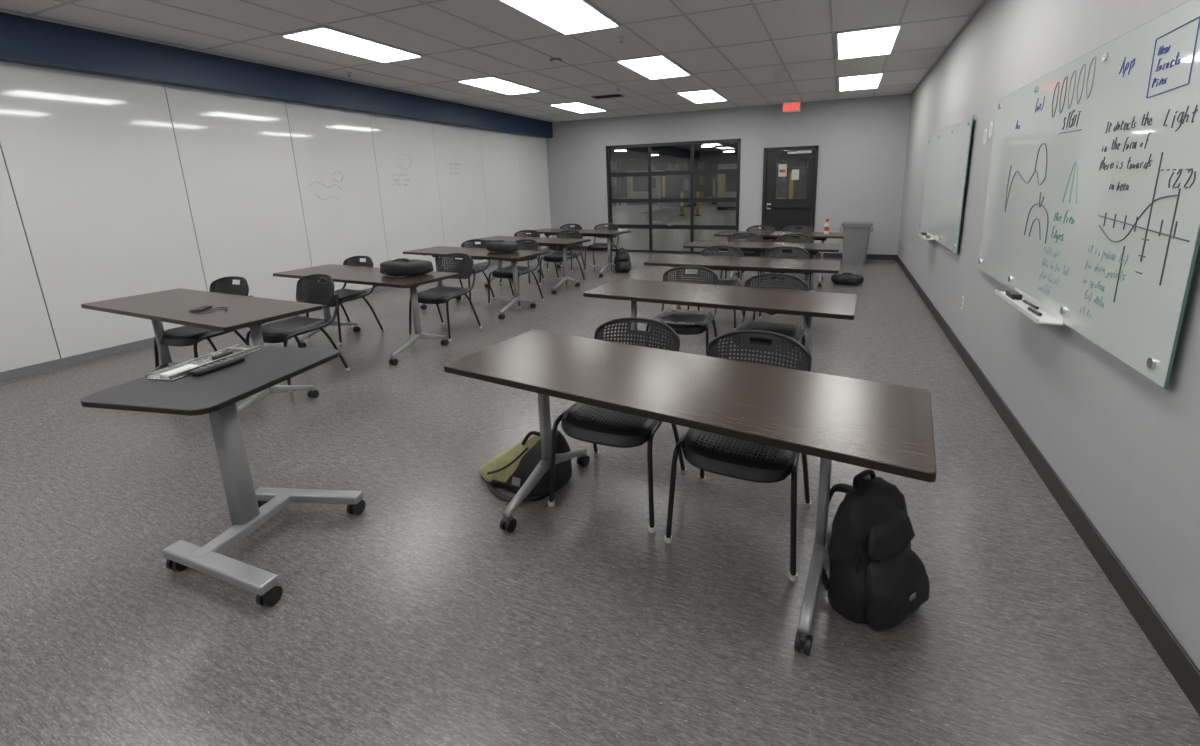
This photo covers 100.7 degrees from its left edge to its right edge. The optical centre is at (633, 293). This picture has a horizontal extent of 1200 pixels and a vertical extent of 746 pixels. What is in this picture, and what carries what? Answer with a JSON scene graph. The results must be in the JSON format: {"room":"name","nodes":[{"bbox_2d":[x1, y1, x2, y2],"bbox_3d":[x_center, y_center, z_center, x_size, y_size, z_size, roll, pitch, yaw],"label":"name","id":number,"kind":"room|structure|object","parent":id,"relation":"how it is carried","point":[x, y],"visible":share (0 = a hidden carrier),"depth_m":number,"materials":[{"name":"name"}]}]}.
{"room":"classroom","nodes":[
{"label":"classroom","id":0,"kind":"room"},
{"bbox_2d":[0,61,551,371],"bbox_3d":[-4.621,-1.220,6.130,0.100,3.008,13.450,4,13,22],"label":"wall","id":1,"kind":"structure","parent":0,"point":[111,187],"depth_m":5.50,"materials":[{"name":"white paint"}]},
{"bbox_2d":[0,248,546,380],"bbox_3d":[-4.546,0.220,6.417,0.024,0.070,13.230,4,13,22],"label":"baseboard","id":2,"kind":"structure","parent":1,"relation":"attached to","point":[47,365],"depth_m":4.73,"materials":[{"name":"grey plastic"}]},
{"bbox_2d":[0,12,552,137],"bbox_3d":[-4.526,-2.506,5.785,0.202,0.351,13.230,4,13,22],"label":"soffit","id":3,"kind":"structure","parent":1,"relation":"attached to","point":[28,41],"depth_m":5.40,"materials":[{"name":"blue paint"}]},
{"bbox_2d":[309,153,458,199],"bbox_3d":[-3.786,-1.887,7.938,0.006,0.704,2.982,4,13,22],"label":"scribble","id":4,"kind":"object","parent":1,"relation":"attached to","point":[401,153],"visible":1,"depth_m":7.99,"materials":[{"name":"grey"}]},
{"bbox_2d":[0,0,983,121],"bbox_3d":[-1.073,-2.501,4.343,7.848,0.100,13.450,4,13,22],"label":"ceiling","id":5,"kind":"structure","parent":0,"point":[783,18],"depth_m":5.21,"materials":[{"name":"tile"}]},
{"bbox_2d":[280,26,422,62],"bbox_3d":[-2.888,-2.577,5.184,0.600,0.015,1.200,4,13,22],"label":"ceiling light","id":6,"kind":"object","parent":5,"relation":"in","point":[321,36],"depth_m":5.07,"materials":[{"name":"white plastic"}]},
{"bbox_2d":[0,0,985,121],"bbox_3d":[-0.988,-2.443,4.310,7.458,0.007,13.230,4,13,22],"label":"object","id":7,"kind":"structure","parent":5,"relation":"attached to","point":[72,1],"depth_m":5.23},
{"bbox_2d":[457,76,539,94],"bbox_3d":[-1.969,-3.076,7.367,0.600,0.015,1.200,4,13,22],"label":"ceiling light","id":8,"kind":"object","parent":5,"relation":"in","point":[492,83],"depth_m":7.26,"materials":[{"name":"white plastic"}]},
{"bbox_2d":[550,58,561,64],"bbox_3d":[-0.931,-2.765,5.914,0.140,0.050,0.140,4,13,22],"label":"smoke detector","id":9,"kind":"object","parent":5,"relation":"attached to","point":[555,61],"visible":1,"depth_m":5.88,"materials":[{"name":"grey plastic"}]},
{"bbox_2d":[500,0,620,34],"bbox_3d":[-0.632,-2.428,4.268,0.600,0.015,1.200,4,13,22],"label":"ceiling light","id":10,"kind":"object","parent":5,"relation":"in","point":[567,17],"depth_m":4.33,"materials":[{"name":"white plastic"}]},
{"bbox_2d":[550,102,606,112],"bbox_3d":[-1.047,-3.577,9.558,0.600,0.015,1.200,4,13,22],"label":"ceiling light","id":11,"kind":"object","parent":5,"relation":"in","point":[579,107],"depth_m":9.45,"materials":[{"name":"white plastic"}]},
{"bbox_2d":[589,93,625,98],"bbox_3d":[-0.444,-3.324,8.353,0.560,0.024,0.280,4,13,22],"label":"ceiling vent","id":12,"kind":"object","parent":5,"relation":"in","point":[611,95],"depth_m":8.31,"materials":[{"name":"black metal"}]},
{"bbox_2d":[616,55,690,79],"bbox_3d":[0.287,-2.927,6.451,0.600,0.015,1.200,4,13,22],"label":"ceiling light","id":13,"kind":"object","parent":5,"relation":"in","point":[657,66],"depth_m":6.34,"materials":[{"name":"white plastic"}]},
{"bbox_2d":[676,89,727,102],"bbox_3d":[1.210,-3.428,8.642,0.600,0.015,1.200,4,13,22],"label":"ceiling light","id":14,"kind":"object","parent":5,"relation":"in","point":[709,95],"depth_m":8.54,"materials":[{"name":"white plastic"}]},
{"bbox_2d":[782,100,800,112],"bbox_3d":[2.974,-3.532,9.361,0.320,0.207,0.100,4,13,22],"label":"exit sign","id":15,"kind":"object","parent":5,"relation":"hanging from","point":[792,105],"visible":1,"depth_m":9.34,"materials":[{"name":"red plastic"}]},
{"bbox_2d":[838,73,883,90],"bbox_3d":[3.503,-3.277,7.711,0.600,0.015,1.200,4,13,22],"label":"ceiling light","id":16,"kind":"object","parent":5,"relation":"in","point":[866,81],"depth_m":7.60,"materials":[{"name":"white plastic"}]},
{"bbox_2d":[836,24,901,58],"bbox_3d":[2.581,-2.776,5.520,0.600,0.015,1.200,4,13,22],"label":"ceiling light","id":17,"kind":"object","parent":5,"relation":"in","point":[878,40],"depth_m":5.40,"materials":[{"name":"white plastic"}]},
{"bbox_2d":[0,250,1199,745],"bbox_3d":[-1.004,0.534,5.008,7.848,0.100,13.450,4,13,22],"label":"floor","id":18,"kind":"structure","parent":0,"point":[413,618],"depth_m":1.97,"materials":[{"name":"carpet"}]},
{"bbox_2d":[81,288,322,412],"bbox_3d":[-3.152,0.442,3.679,1.860,0.744,0.660,4,14,24],"label":"folding table","id":19,"kind":"object","parent":18,"relation":"on","point":[173,306],"visible":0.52,"depth_m":3.50,"materials":[{"name":"laminate"}]},
{"bbox_2d":[189,305,227,311],"bbox_3d":[-2.921,0.106,3.415,0.296,0.009,0.162,2,13,16],"label":"phone","id":20,"kind":"object","parent":19,"relation":"on","point":[198,309],"visible":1,"depth_m":3.42,"materials":[{"name":"black plastic"}]},
{"bbox_2d":[154,276,252,367],"bbox_3d":[-3.536,0.312,4.130,0.555,0.823,0.598,3,13,19],"label":"chair","id":21,"kind":"object","parent":18,"relation":"on","point":[183,335],"visible":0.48,"depth_m":4.01,"materials":[{"name":"black plastic"}]},
{"bbox_2d":[81,345,364,606],"bbox_3d":[-1.669,0.720,2.171,0.745,0.780,0.709,1,13,11],"label":"table","id":22,"kind":"object","parent":18,"relation":"on","point":[216,393],"visible":0.96,"depth_m":2.07,"materials":[{"name":"grey laminate"}]},
{"bbox_2d":[145,344,260,380],"bbox_3d":[-1.911,0.300,2.226,0.130,0.026,0.400,1,13,11],"label":"tray","id":23,"kind":"object","parent":22,"relation":"on","point":[183,369],"visible":0.99,"depth_m":2.19,"materials":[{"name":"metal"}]},
{"bbox_2d":[190,356,244,375],"bbox_3d":[-1.812,0.312,2.165,0.050,0.025,0.200,2,13,15],"label":"remote control","id":24,"kind":"object","parent":22,"relation":"on","point":[208,368],"visible":1,"depth_m":2.15,"materials":[{"name":"black plastic"}]},
{"bbox_2d":[246,274,349,391],"bbox_3d":[-2.827,0.289,4.160,0.555,0.823,0.598,4,14,24],"label":"chair","id":25,"kind":"object","parent":18,"relation":"on","point":[322,293],"visible":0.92,"depth_m":4.21,"materials":[{"name":"black plastic"}]},
{"bbox_2d":[306,256,383,344],"bbox_3d":[-3.113,0.040,5.332,0.555,0.823,0.598,5,14,25],"label":"chair","id":26,"kind":"object","parent":18,"relation":"on","point":[344,295],"visible":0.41,"depth_m":5.37,"materials":[{"name":"black plastic"}]},
{"bbox_2d":[273,264,458,364],"bbox_3d":[-2.612,0.165,4.886,1.860,0.744,0.660,4,14,25],"label":"folding table","id":27,"kind":"object","parent":18,"relation":"on","point":[363,275],"visible":0.85,"depth_m":4.63,"materials":[{"name":"laminate"}]},
{"bbox_2d":[379,258,433,277],"bbox_3d":[-2.146,-0.253,4.633,0.504,0.152,0.328,2,13,16],"label":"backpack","id":28,"kind":"object","parent":27,"relation":"on","point":[402,267],"visible":1,"depth_m":4.54,"materials":[{"name":"black fabric"}]},
{"bbox_2d":[409,253,481,340],"bbox_3d":[-2.042,0.008,5.361,0.555,0.823,0.598,3,13,21],"label":"chair","id":29,"kind":"object","parent":18,"relation":"on","point":[437,295],"visible":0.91,"depth_m":5.41,"materials":[{"name":"black plastic"}]},
{"bbox_2d":[445,239,495,306],"bbox_3d":[-2.295,-0.304,6.816,0.555,0.823,0.598,4,13,22],"label":"chair","id":30,"kind":"object","parent":18,"relation":"on","point":[478,269],"visible":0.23,"depth_m":6.93,"materials":[{"name":"black plastic"}]},
{"bbox_2d":[403,246,546,318],"bbox_3d":[-2.025,-0.171,6.358,1.860,0.744,0.660,5,14,26],"label":"folding table","id":31,"kind":"object","parent":18,"relation":"on","point":[475,253],"visible":0.88,"depth_m":6.10,"materials":[{"name":"laminate"}]},
{"bbox_2d":[486,240,519,252],"bbox_3d":[-1.633,-0.589,6.129,0.456,0.144,0.281,5,14,28],"label":"laptop bag","id":32,"kind":"object","parent":31,"relation":"on","point":[501,246],"visible":1,"depth_m":6.04,"materials":[{"name":"black fabric"}]},
{"bbox_2d":[488,239,543,307],"bbox_3d":[-1.587,-0.292,6.687,0.555,0.823,0.598,5,14,28],"label":"chair","id":33,"kind":"object","parent":18,"relation":"on","point":[507,272],"visible":0.65,"depth_m":6.66,"materials":[{"name":"black plastic"}]},
{"bbox_2d":[500,230,544,284],"bbox_3d":[-1.840,-0.610,8.162,0.555,0.823,0.598,2,13,16],"label":"chair","id":34,"kind":"object","parent":18,"relation":"on","point":[522,233],"visible":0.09,"depth_m":8.31,"materials":[{"name":"black plastic"}]},
{"bbox_2d":[479,431,570,501],"bbox_3d":[-0.597,0.838,2.616,0.506,0.308,0.384,6,14,30],"label":"backpack","id":35,"kind":"object","parent":18,"relation":"on","point":[509,470],"visible":0.78,"depth_m":2.52,"materials":[{"name":"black fabric"}]},
{"bbox_2d":[471,236,590,294],"bbox_3d":[-1.595,-0.466,7.662,1.860,0.744,0.660,5,14,28],"label":"folding table","id":36,"kind":"object","parent":18,"relation":"on","point":[563,243],"visible":0.69,"depth_m":7.38,"materials":[{"name":"laminate"}]},
{"bbox_2d":[539,230,584,286],"bbox_3d":[-1.148,-0.587,7.987,0.555,0.823,0.598,5,14,28],"label":"chair","id":37,"kind":"object","parent":18,"relation":"on","point":[558,256],"visible":0.77,"depth_m":8.01,"materials":[{"name":"black plastic"}]},
{"bbox_2d":[547,224,584,271],"bbox_3d":[-1.278,-0.885,9.360,0.555,0.823,0.598,4,13,22],"label":"chair","id":38,"kind":"object","parent":18,"relation":"on","point":[566,226],"visible":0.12,"depth_m":9.43,"materials":[{"name":"black plastic"}]},
{"bbox_2d":[526,228,630,276],"bbox_3d":[-1.009,-0.756,8.924,1.860,0.744,0.660,5,14,27],"label":"folding table","id":39,"kind":"object","parent":18,"relation":"on","point":[584,232],"visible":0.76,"depth_m":8.67,"materials":[{"name":"laminate"}]},
{"bbox_2d":[584,223,618,271],"bbox_3d":[-0.577,-0.873,9.233,0.555,0.823,0.598,2,13,16],"label":"chair","id":40,"kind":"object","parent":18,"relation":"on","point":[595,246],"visible":0.68,"depth_m":9.24,"materials":[{"name":"black plastic"}]},
{"bbox_2d":[548,317,686,532],"bbox_3d":[-0.062,0.590,2.499,0.555,0.823,0.598,4,13,22],"label":"chair","id":41,"kind":"object","parent":18,"relation":"on","point":[595,425],"visible":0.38,"depth_m":2.36,"materials":[{"name":"black plastic"}]},
{"bbox_2d":[613,248,631,271],"bbox_3d":[-0.195,-0.602,8.877,0.312,0.421,0.333,-4,13,-11],"label":"backpack","id":42,"kind":"object","parent":18,"relation":"on","point":[622,261],"visible":0.99,"depth_m":8.80,"materials":[{"name":"black fabric"}]},
{"bbox_2d":[646,266,718,357],"bbox_3d":[0.417,0.222,4.131,0.555,0.823,0.598,3,13,19],"label":"chair","id":43,"kind":"object","parent":18,"relation":"on","point":[683,322],"visible":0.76,"depth_m":4.14,"materials":[{"name":"black plastic"}]},
{"bbox_2d":[444,330,936,655],"bbox_3d":[0.131,0.706,2.130,1.915,0.744,0.660,5,14,28],"label":"folding table","id":44,"kind":"object","parent":18,"relation":"on","point":[884,427],"visible":0.94,"depth_m":1.85,"materials":[{"name":"laminate"}]},
{"bbox_2d":[687,245,742,329],"bbox_3d":[0.923,-0.092,5.509,0.555,0.823,0.598,4,13,22],"label":"chair","id":45,"kind":"object","parent":18,"relation":"on","point":[726,282],"visible":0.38,"depth_m":5.61,"materials":[{"name":"black plastic"}]},
{"bbox_2d":[583,279,857,351],"bbox_3d":[0.592,0.363,3.648,1.860,0.744,0.660,5,14,25],"label":"folding table","id":46,"kind":"object","parent":18,"relation":"on","point":[810,304],"visible":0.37,"depth_m":3.44,"materials":[{"name":"laminate"}]},
{"bbox_2d":[665,330,811,580],"bbox_3d":[0.498,0.638,2.218,0.555,0.823,0.598,5,14,25],"label":"chair","id":47,"kind":"object","parent":18,"relation":"on","point":[723,455],"visible":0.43,"depth_m":2.08,"materials":[{"name":"black plastic"}]},
{"bbox_2d":[643,254,839,344],"bbox_3d":[1.075,0.039,5.078,1.860,0.744,0.660,4,13,23],"label":"folding table","id":48,"kind":"object","parent":18,"relation":"on","point":[806,266],"visible":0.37,"depth_m":4.89,"materials":[{"name":"laminate"}]},
{"bbox_2d":[720,232,762,285],"bbox_3d":[1.510,-0.412,6.908,0.555,0.823,0.598,3,13,19],"label":"chair","id":49,"kind":"object","parent":18,"relation":"on","point":[759,238],"visible":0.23,"depth_m":7.07,"materials":[{"name":"black plastic"}]},
{"bbox_2d":[737,225,775,279],"bbox_3d":[2.024,-0.678,8.072,0.555,0.823,0.598,4,13,22],"label":"chair","id":50,"kind":"object","parent":18,"relation":"on","point":[769,228],"visible":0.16,"depth_m":8.16,"materials":[{"name":"black plastic"}]},
{"bbox_2d":[683,241,839,290],"bbox_3d":[1.613,-0.259,6.381,1.860,0.744,0.660,4,13,23],"label":"folding table","id":51,"kind":"object","parent":18,"relation":"on","point":[813,248],"visible":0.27,"depth_m":6.21,"materials":[{"name":"laminate"}]},
{"bbox_2d":[725,273,808,368],"bbox_3d":[1.009,0.302,3.701,0.555,0.823,0.598,5,14,25],"label":"chair","id":52,"kind":"object","parent":18,"relation":"on","point":[794,331],"visible":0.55,"depth_m":3.75,"materials":[{"name":"black plastic"}]},
{"bbox_2d":[714,231,843,286],"bbox_3d":[2.221,-0.561,7.697,1.860,0.744,0.660,4,13,22],"label":"folding table","id":53,"kind":"object","parent":18,"relation":"on","point":[821,236],"visible":0.56,"depth_m":7.52,"materials":[{"name":"laminate"}]},
{"bbox_2d":[824,219,828,233],"bbox_3d":[2.886,-1.010,7.418,0.071,0.218,0.086,-1,12,0],"label":"spray bottle","id":54,"kind":"object","parent":53,"relation":"on","point":[826,226],"visible":1,"depth_m":7.40,"materials":[{"name":"white plastic"}]},
{"bbox_2d":[753,246,809,332],"bbox_3d":[1.594,-0.062,5.301,0.555,0.823,0.598,4,13,22],"label":"chair","id":55,"kind":"object","parent":18,"relation":"on","point":[806,254],"visible":0.33,"depth_m":5.45,"materials":[{"name":"black plastic"}]},
{"bbox_2d":[770,234,813,288],"bbox_3d":[2.113,-0.360,6.611,0.555,0.823,0.598,4,13,22],"label":"chair","id":56,"kind":"object","parent":18,"relation":"on","point":[802,236],"visible":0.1,"depth_m":6.77,"materials":[{"name":"black plastic"}]},
{"bbox_2d":[775,225,813,279],"bbox_3d":[2.580,-0.653,7.899,0.555,0.823,0.598,4,13,22],"label":"chair","id":57,"kind":"object","parent":18,"relation":"on","point":[804,228],"visible":0.16,"depth_m":8.05,"materials":[{"name":"black plastic"}]},
{"bbox_2d":[831,273,863,285],"bbox_3d":[3.183,-0.226,7.391,0.448,0.175,0.336,2,13,16],"label":"duffel bag","id":58,"kind":"object","parent":18,"relation":"on","point":[844,278],"visible":1,"depth_m":7.32,"materials":[{"name":"black fabric"}]},
{"bbox_2d":[839,222,872,264],"bbox_3d":[4.063,-0.920,9.112,0.572,0.760,0.390,4,13,22],"label":"trash can","id":59,"kind":"object","parent":18,"relation":"on","point":[856,234],"visible":1,"depth_m":8.97,"materials":[{"name":"grey plastic"}]},
{"bbox_2d":[821,469,930,627],"bbox_3d":[0.871,0.882,1.794,0.371,0.512,0.310,-7,14,-25],"label":"backpack","id":60,"kind":"object","parent":18,"relation":"on","point":[872,573],"visible":0.98,"depth_m":1.70,"materials":[{"name":"black fabric"}]},
{"bbox_2d":[610,142,737,160],"bbox_3d":[-1.818,-11.290,36.301,64.000,0.750,47.250,4,13,22],"label":"ceiling","id":61,"kind":"structure","parent":0,"point":[675,151],"depth_m":47.64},
{"bbox_2d":[611,155,814,197],"bbox_3d":[7.262,-13.921,58.239,64.000,5.000,0.300,4,13,22],"label":"wall","id":62,"kind":"structure","parent":0,"point":[713,161],"depth_m":58.27,"materials":[{"name":"grey paint"}]},
{"bbox_2d":[546,94,911,254],"bbox_3d":[1.492,-2.357,10.686,7.848,3.008,0.120,4,13,22],"label":"wall","id":63,"kind":"structure","parent":0,"point":[862,142],"depth_m":9.85,"materials":[{"name":"grey paint"}]},
{"bbox_2d":[606,138,740,254],"bbox_3d":[0.814,-2.099,10.998,3.050,2.400,0.100,4,13,22],"label":"window","id":64,"kind":"structure","parent":63,"relation":"in","point":[692,172],"depth_m":10.97,"materials":[{"name":"black metal"}]},
{"bbox_2d":[572,246,895,259],"bbox_3d":[1.500,-0.926,10.937,7.648,0.105,0.012,4,13,22],"label":"baseboard","id":65,"kind":"structure","parent":63,"relation":"attached to","point":[825,255],"depth_m":9.85,"materials":[{"name":"rubber"}]},
{"bbox_2d":[761,145,818,255],"bbox_3d":[3.127,-1.834,10.040,1.040,2.190,0.220,4,13,22],"label":"door","id":66,"kind":"structure","parent":63,"relation":"in","point":[779,214],"depth_m":10.01,"materials":[{"name":"black metal"}]},
{"bbox_2d":[897,0,1199,669],"bbox_3d":[2.544,-0.747,3.221,0.100,3.008,13.450,4,13,22],"label":"wall","id":67,"kind":"structure","parent":0,"point":[1124,445],"depth_m":2.41,"materials":[{"name":"grey paint"}]},
{"bbox_2d":[918,115,973,253],"bbox_3d":[3.407,-1.218,5.583,0.135,1.220,2.440,4,13,22],"label":"board","id":68,"kind":"object","parent":67,"relation":"attached to","point":[948,149],"visible":1,"depth_m":5.22,"materials":[{"name":"glass"}]},
{"bbox_2d":[918,232,934,239],"bbox_3d":[3.499,-0.695,5.941,0.100,0.041,0.600,4,13,22],"label":"marker tray","id":69,"kind":"object","parent":68,"relation":"on","point":[929,235],"depth_m":5.88,"materials":[{"name":"white plastic"}]},
{"bbox_2d":[961,295,964,309],"bbox_3d":[2.901,0.080,4.385,0.013,0.120,0.075,4,13,22],"label":"wall outlet","id":70,"kind":"object","parent":67,"relation":"attached to","point":[963,297],"visible":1,"depth_m":4.37,"materials":[{"name":"white plastic"}]},
{"bbox_2d":[983,128,987,143],"bbox_3d":[2.835,-1.269,4.005,0.015,0.120,0.075,4,13,22],"label":"light switch","id":71,"kind":"object","parent":67,"relation":"attached to","point":[986,130],"visible":1,"depth_m":3.99,"materials":[{"name":"white plastic"}]},
{"bbox_2d":[989,121,993,137],"bbox_3d":[2.777,-1.277,3.861,0.015,0.120,0.075,4,13,22],"label":"light switch","id":72,"kind":"object","parent":67,"relation":"attached to","point":[992,122],"visible":1,"depth_m":3.84,"materials":[{"name":"white plastic"}]},
{"bbox_2d":[896,255,1199,715],"bbox_3d":[2.521,0.669,3.543,0.012,0.105,13.230,4,13,22],"label":"baseboard","id":73,"kind":"structure","parent":67,"relation":"attached to","point":[1181,666],"depth_m":1.99,"materials":[{"name":"rubber"}]},
{"bbox_2d":[977,0,1199,388],"bbox_3d":[2.165,-0.549,2.633,0.135,1.250,2.500,4,13,22],"label":"board","id":74,"kind":"object","parent":67,"relation":"attached to","point":[1091,220],"visible":1,"depth_m":2.03,"materials":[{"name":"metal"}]},
{"bbox_2d":[995,287,1063,325],"bbox_3d":[2.140,0.053,2.715,0.100,0.041,0.740,4,13,22],"label":"marker tray","id":75,"kind":"object","parent":74,"relation":"on","point":[1038,310],"depth_m":2.62,"materials":[{"name":"white plastic"}]},
{"label":"outside","id":76,"kind":"structure","parent":0,"visible":0},
{"bbox_2d":[612,197,784,251],"bbox_3d":[-1.709,-6.510,37.348,64.000,0.100,47.250,4,13,22],"label":"ground","id":77,"kind":"structure","parent":76,"point":[637,239],"depth_m":20.06,"materials":[{"name":"concrete"}]},
{"bbox_2d":[610,158,620,205],"bbox_3d":[-2.983,-8.774,39.169,3.700,3.600,1.100,4,13,22],"label":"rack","id":78,"kind":"object","parent":77,"relation":"on","point":[613,164],"visible":0.14,"depth_m":38.44,"materials":[{"name":"grey metal"}]},
{"bbox_2d":[627,170,660,204],"bbox_3d":[0.997,-8.469,39.698,2.600,2.600,2.150,4,13,22],"label":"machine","id":79,"kind":"object","parent":77,"relation":"on","point":[637,186],"visible":0.52,"depth_m":38.87,"materials":[{"name":"grey metal"}]},
{"bbox_2d":[629,164,661,170],"bbox_3d":[1.409,-11.721,52.170,3.700,3.600,1.100,4,13,22],"label":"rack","id":80,"kind":"object","parent":77,"relation":"on","point":[653,167],"visible":0.05,"depth_m":51.40,"materials":[{"name":"grey metal"}]},
{"bbox_2d":[660,175,698,206],"bbox_3d":[3.180,-7.253,34.620,2.200,2.300,2.150,4,13,22],"label":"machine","id":81,"kind":"object","parent":77,"relation":"on","point":[671,186],"visible":0.69,"depth_m":33.82,"materials":[{"name":"grey metal"}]},
{"bbox_2d":[679,191,684,215],"bbox_3d":[2.383,-4.465,24.588,0.320,1.180,0.320,4,13,22],"label":"bollard","id":82,"kind":"object","parent":77,"relation":"on","point":[682,192],"visible":1,"depth_m":24.56,"materials":[{"name":"yellow metal"}]},
{"bbox_2d":[664,159,707,197],"bbox_3d":[4.679,-10.118,44.506,3.700,3.600,1.100,4,13,22],"label":"rack","id":83,"kind":"object","parent":77,"relation":"on","point":[701,165],"visible":0.39,"depth_m":43.90,"materials":[{"name":"grey metal"}]},
{"bbox_2d":[694,191,700,215],"bbox_3d":[3.123,-4.416,24.288,0.320,1.180,0.320,4,13,22],"label":"bollard","id":84,"kind":"object","parent":77,"relation":"on","point":[697,192],"visible":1,"depth_m":24.26,"materials":[{"name":"yellow metal"}]},
{"bbox_2d":[712,177,717,203],"bbox_3d":[6.830,-7.791,37.396,1.600,2.000,1.750,4,13,22],"label":"machine","id":85,"kind":"object","parent":77,"relation":"on","point":[714,179],"visible":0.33,"depth_m":36.91,"materials":[{"name":"metal"}]},
{"bbox_2d":[717,164,736,209],"bbox_3d":[6.282,-6.270,29.104,2.400,2.600,2.150,4,13,22],"label":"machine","id":86,"kind":"object","parent":77,"relation":"on","point":[726,183],"visible":0.27,"depth_m":28.50,"materials":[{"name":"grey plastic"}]},
{"bbox_2d":[776,159,807,197],"bbox_3d":[13.762,-9.981,42.931,3.700,3.600,1.100,4,13,22],"label":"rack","id":87,"kind":"object","parent":77,"relation":"on","point":[793,162],"visible":0.29,"depth_m":42.61,"materials":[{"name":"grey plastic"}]},
{"bbox_2d":[785,168,812,202],"bbox_3d":[9.226,-5.418,25.841,2.400,2.200,2.150,4,13,22],"label":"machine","id":88,"kind":"object","parent":77,"relation":"on","point":[795,189],"visible":0.14,"depth_m":25.19,"materials":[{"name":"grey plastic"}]}
]}

